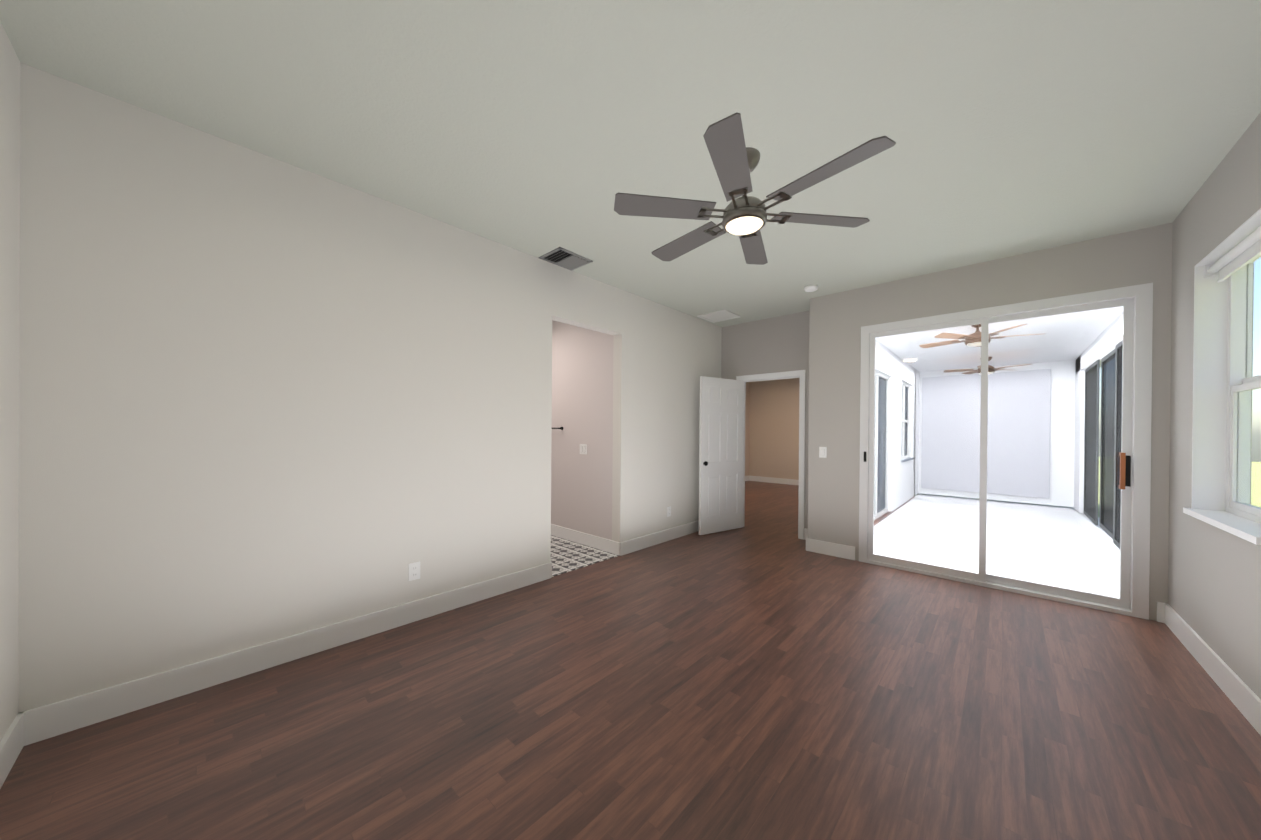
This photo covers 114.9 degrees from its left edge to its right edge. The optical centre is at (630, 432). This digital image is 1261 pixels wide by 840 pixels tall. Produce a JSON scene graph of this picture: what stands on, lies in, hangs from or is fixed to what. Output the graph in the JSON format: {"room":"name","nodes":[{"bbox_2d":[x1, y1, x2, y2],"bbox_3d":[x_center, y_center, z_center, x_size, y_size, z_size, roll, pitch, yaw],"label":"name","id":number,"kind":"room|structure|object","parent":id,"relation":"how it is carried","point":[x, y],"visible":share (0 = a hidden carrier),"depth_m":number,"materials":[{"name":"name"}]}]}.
{"room":"empty bedroom","nodes":[
{"label":"empty bedroom","id":0,"kind":"room"},
{"bbox_2d":[0,21,19,741],"bbox_3d":[-1.095,-0.092,0.274,4.046,2.740,0.120,1,0,43],"label":"wall","id":1,"kind":"structure","parent":0,"point":[9,325],"depth_m":1.53,"materials":[{"name":"white paint"}]},
{"bbox_2d":[0,709,31,788],"bbox_3d":[-1.095,1.210,0.360,3.711,0.135,0.014,1,0,43],"label":"baseboard","id":2,"kind":"structure","parent":1,"relation":"attached to","point":[19,734],"depth_m":1.54,"materials":[{"name":"white wood"}]},
{"bbox_2d":[18,63,721,712],"bbox_3d":[-0.598,-0.099,3.696,0.120,2.740,5.574,1,0,43],"label":"wall","id":3,"kind":"structure","parent":0,"point":[264,399],"depth_m":2.14,"materials":[{"name":"white paint"}]},
{"bbox_2d":[27,562,551,742],"bbox_3d":[-1.559,1.199,2.577,0.014,0.135,2.573,1,0,43],"label":"baseboard","id":4,"kind":"structure","parent":3,"relation":"attached to","point":[50,721],"depth_m":2.09,"materials":[{"name":"white wood"}]},
{"bbox_2d":[408,561,419,580],"bbox_3d":[-1.448,0.932,2.697,0.010,0.115,0.072,1,0,43],"label":"electrical outlet","id":5,"kind":"object","parent":3,"relation":"attached to","point":[414,570],"visible":1,"depth_m":2.69,"materials":[{"name":"white plastic"}]},
{"bbox_2d":[624,520,698,554],"bbox_3d":[0.584,1.209,4.886,0.014,0.135,1.974,1,0,43],"label":"baseboard","id":6,"kind":"structure","parent":3,"relation":"attached to","point":[642,542],"depth_m":4.60,"materials":[{"name":"white wood"}]},
{"bbox_2d":[667,506,670,516],"bbox_3d":[0.455,0.938,4.748,0.010,0.115,0.072,1,0,43],"label":"electrical outlet","id":7,"kind":"object","parent":3,"relation":"attached to","point":[668,511],"visible":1,"depth_m":4.74,"materials":[{"name":"white plastic"}]},
{"bbox_2d":[551,320,613,539],"bbox_3d":[-1.039,-0.108,5.102,2.440,2.740,0.120,1,0,43],"label":"wall","id":8,"kind":"structure","parent":0,"point":[582,412],"depth_m":4.54,"materials":[{"name":"white paint"}]},
{"bbox_2d":[580,444,586,453],"bbox_3d":[-0.537,0.191,4.544,0.118,0.115,0.014,1,0,43],"label":"bathroom light switch","id":9,"kind":"object","parent":8,"relation":"attached to","point":[583,448],"visible":1,"depth_m":4.53,"materials":[{"name":"white plastic"}]},
{"bbox_2d":[551,524,623,555],"bbox_3d":[-1.002,1.196,4.971,2.453,0.135,0.014,1,0,43],"label":"baseboard","id":10,"kind":"structure","parent":8,"relation":"attached to","point":[600,543],"depth_m":4.45,"materials":[{"name":"white wood"}]},
{"bbox_2d":[551,535,619,576],"bbox_3d":[-1.691,1.308,4.240,2.440,0.104,2.264,1,0,43],"label":"floor","id":11,"kind":"structure","parent":0,"point":[567,556],"depth_m":4.13,"materials":[{"name":"white tile"}]},
{"bbox_2d":[0,481,1260,839],"bbox_3d":[1.728,1.335,4.833,6.086,0.100,10.654,1,0,43],"label":"floor","id":12,"kind":"structure","parent":0,"point":[762,673],"depth_m":1.75,"materials":[{"name":"laminate"}]},
{"bbox_2d":[0,0,1260,326],"bbox_3d":[1.648,-1.516,4.919,6.366,0.120,10.654,1,0,43],"label":"ceiling","id":13,"kind":"structure","parent":0,"point":[538,128],"depth_m":1.80,"materials":[{"name":"grey paint"}]},
{"bbox_2d":[539,247,592,270],"bbox_3d":[-0.546,-1.458,3.411,0.290,0.021,0.350,1,0,43],"label":"ceiling vent","id":14,"kind":"object","parent":13,"relation":"in","point":[564,258],"visible":0.98,"depth_m":3.39,"materials":[{"name":"grey metal"}]},
{"bbox_2d":[697,309,740,322],"bbox_3d":[1.112,-1.454,5.051,0.400,0.012,0.390,1,0,43],"label":"vent panel","id":15,"kind":"object","parent":13,"relation":"attached to","point":[719,316],"visible":0.98,"depth_m":5.05,"materials":[{"name":"white metal"}]},
{"bbox_2d":[614,112,895,264],"bbox_3d":[0.604,-1.264,2.132,1.380,0.381,1.326,1,0,43],"label":"fan","id":16,"kind":"object","parent":13,"relation":"hanging from","point":[735,159],"visible":1,"depth_m":2.04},
{"bbox_2d":[804,285,817,291],"bbox_3d":[1.805,-1.433,4.019,0.130,0.036,0.130,1,0,43],"label":"smoke detector","id":17,"kind":"object","parent":13,"relation":"attached to","point":[810,288],"visible":0.98,"depth_m":3.99,"materials":[{"name":"white plastic"}]},
{"bbox_2d":[745,382,748,475],"bbox_3d":[1.489,-0.100,8.944,0.120,2.740,4.960,1,0,43],"label":"wall","id":18,"kind":"structure","parent":0,"point":[747,383],"depth_m":10.55,"materials":[{"name":"beige paint"}]},
{"bbox_2d":[721,311,809,528],"bbox_3d":[1.873,-0.084,5.124,1.560,2.740,0.120,1,0,43],"label":"wall","id":19,"kind":"structure","parent":0,"point":[774,344],"depth_m":5.11,"materials":[{"name":"grey paint"}]},
{"bbox_2d":[699,376,743,534],"bbox_3d":[1.170,0.290,5.178,0.228,1.955,0.764,1,0,43],"label":"bedroom door","id":20,"kind":"structure","parent":19,"relation":"in","point":[721,459],"depth_m":5.13,"materials":[{"name":"white wood"}]},
{"bbox_2d":[736,370,805,539],"bbox_3d":[1.804,0.266,5.186,0.903,2.037,0.152,1,0,43],"label":"door frame","id":21,"kind":"structure","parent":19,"relation":"attached to","point":[800,374],"depth_m":4.86,"materials":[{"name":"white wood"}]},
{"bbox_2d":[749,371,915,494],"bbox_3d":[4.499,-0.078,9.453,3.600,2.740,0.120,1,0,43],"label":"wall","id":22,"kind":"structure","parent":0,"point":[772,429],"depth_m":10.17,"materials":[{"name":"beige paint"}]},
{"bbox_2d":[748,475,798,484],"bbox_3d":[4.377,1.224,9.470,3.380,0.135,0.014,1,0,43],"label":"baseboard","id":23,"kind":"structure","parent":22,"relation":"attached to","point":[750,478],"depth_m":10.19,"materials":[{"name":"white wood"}]},
{"bbox_2d":[875,340,918,511],"bbox_3d":[4.289,-0.070,6.728,0.200,2.740,5.760,1,0,43],"label":"wall","id":24,"kind":"structure","parent":0,"point":[895,396],"depth_m":7.00,"materials":[{"name":"white paint"}]},
{"bbox_2d":[874,371,888,519],"bbox_3d":[3.673,0.197,6.045,0.070,2.200,1.600,1,0,43],"label":"window","id":25,"kind":"structure","parent":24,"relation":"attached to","point":[880,437],"depth_m":6.34,"materials":[{"name":"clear glass"}]},
{"bbox_2d":[901,382,914,461],"bbox_3d":[5.201,-0.201,7.629,0.150,1.470,1.260,1,0,43],"label":"window","id":26,"kind":"structure","parent":24,"relation":"in","point":[906,416],"depth_m":7.88,"materials":[{"name":"clear glass"}]},
{"bbox_2d":[808,223,1171,620],"bbox_3d":[2.965,-0.071,3.727,2.390,2.740,0.443,1,0,43],"label":"wall","id":27,"kind":"structure","parent":0,"point":[839,320],"depth_m":3.51,"materials":[{"name":"grey paint"}]},
{"bbox_2d":[819,447,826,457],"bbox_3d":[2.042,0.213,4.271,0.072,0.115,0.014,1,0,43],"label":"light switch","id":28,"kind":"object","parent":27,"relation":"attached to","point":[822,452],"visible":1,"depth_m":4.27,"materials":[{"name":"white plastic"}]},
{"bbox_2d":[804,535,854,559],"bbox_3d":[2.088,1.223,4.223,0.480,0.135,0.014,1,0,43],"label":"baseboard","id":29,"kind":"structure","parent":27,"relation":"attached to","point":[812,545],"depth_m":4.21,"materials":[{"name":"white wood"}]},
{"bbox_2d":[859,283,1152,619],"bbox_3d":[2.984,0.127,3.441,1.808,2.347,0.145,1,0,43],"label":"sliding glass door","id":30,"kind":"structure","parent":27,"relation":"in","point":[1135,302],"depth_m":3.17,"materials":[{"name":"glass"}]},
{"bbox_2d":[874,493,1119,597],"bbox_3d":[5.046,1.389,5.760,2.650,0.100,6.143,1,0,43],"label":"floor","id":31,"kind":"structure","parent":0,"point":[1004,521],"depth_m":4.92,"materials":[{"name":"white"}]},
{"bbox_2d":[919,360,1074,506],"bbox_3d":[7.074,-0.052,7.936,2.220,2.740,0.200,1,0,43],"label":"wall","id":32,"kind":"structure","parent":0,"point":[1060,376],"depth_m":7.25,"materials":[{"name":"white paint"}]},
{"bbox_2d":[921,369,1050,498],"bbox_3d":[6.908,0.021,7.934,1.900,2.350,0.030,1,0,43],"label":"wall panel","id":33,"kind":"object","parent":32,"relation":"attached to","point":[933,428],"depth_m":7.81,"materials":[{"name":"grey"}]},
{"bbox_2d":[876,306,1122,371],"bbox_3d":[5.088,-1.351,5.773,2.650,0.120,6.083,1,0,43],"label":"ceiling","id":34,"kind":"structure","parent":0,"point":[1047,324],"depth_m":5.82,"materials":[{"name":"white paint"}]},
{"bbox_2d":[920,324,1044,347],"bbox_3d":[4.054,-1.153,4.708,1.129,0.286,1.091,1,0,43],"label":"ceiling fan","id":35,"kind":"object","parent":34,"relation":"hanging from","point":[967,338],"depth_m":4.62,"materials":[{"name":"brown wood"}]},
{"bbox_2d":[944,357,1030,373],"bbox_3d":[6.087,-1.144,6.899,1.129,0.286,1.093,1,0,43],"label":"ceiling fan","id":36,"kind":"object","parent":34,"relation":"hanging from","point":[978,370],"depth_m":6.94,"materials":[{"name":"brown metal"}]},
{"bbox_2d":[1071,312,1122,512],"bbox_3d":[5.976,-0.051,4.944,0.200,2.740,6.083,1,0,43],"label":"wall","id":37,"kind":"structure","parent":0,"point":[1085,355],"depth_m":6.60,"materials":[{"name":"white paint"}]},
{"bbox_2d":[1084,340,1122,548],"bbox_3d":[6.205,0.145,5.230,0.050,2.350,3.650,1,0,43],"label":"sliding glass door","id":38,"kind":"structure","parent":0,"point":[1104,525],"depth_m":5.44,"materials":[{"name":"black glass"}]},
{"bbox_2d":[1168,112,1260,698],"bbox_3d":[2.127,-0.069,0.920,0.200,2.740,5.211,1,0,43],"label":"wall","id":39,"kind":"structure","parent":0,"point":[1214,587],"depth_m":2.25,"materials":[{"name":"grey paint"}]},
{"bbox_2d":[1160,602,1260,735],"bbox_3d":[1.970,1.233,0.925,0.016,0.135,5.011,1,0,43],"label":"baseboard","id":40,"kind":"structure","parent":39,"relation":"attached to","point":[1246,701],"depth_m":2.09,"materials":[{"name":"white wood"}]},
{"bbox_2d":[1183,507,1260,544],"bbox_3d":[3.101,0.474,2.057,0.140,0.032,0.972,1,0,43],"label":"window sill","id":41,"kind":"structure","parent":39,"relation":"attached to","point":[1243,528],"depth_m":2.05,"materials":[{"name":"white wood"}]},
{"bbox_2d":[1191,208,1260,523],"bbox_3d":[3.142,-0.264,2.023,0.186,1.469,0.912,1,0,43],"label":"bedroom window","id":42,"kind":"structure","parent":39,"relation":"in","point":[1223,386],"depth_m":2.34,"materials":[{"name":"white plastic"}]},
{"bbox_2d":[1204,226,1260,281],"bbox_3d":[3.123,-0.932,2.042,0.060,0.115,0.894,1,0,43],"label":"window blind","id":43,"kind":"object","parent":42,"relation":"attached to","point":[1244,252],"visible":1,"depth_m":2.13,"materials":[{"name":"white plastic"}]},
{"label":"outside","id":44,"kind":"structure","parent":0,"visible":0},
{"bbox_2d":[919,457,1260,516],"bbox_3d":[7.202,1.615,0.036,70.000,0.260,70.000,1,0,43],"label":"grass","id":45,"kind":"structure","parent":44,"point":[1256,491],"depth_m":11.13,"materials":[{"name":"green plant"}]}
]}

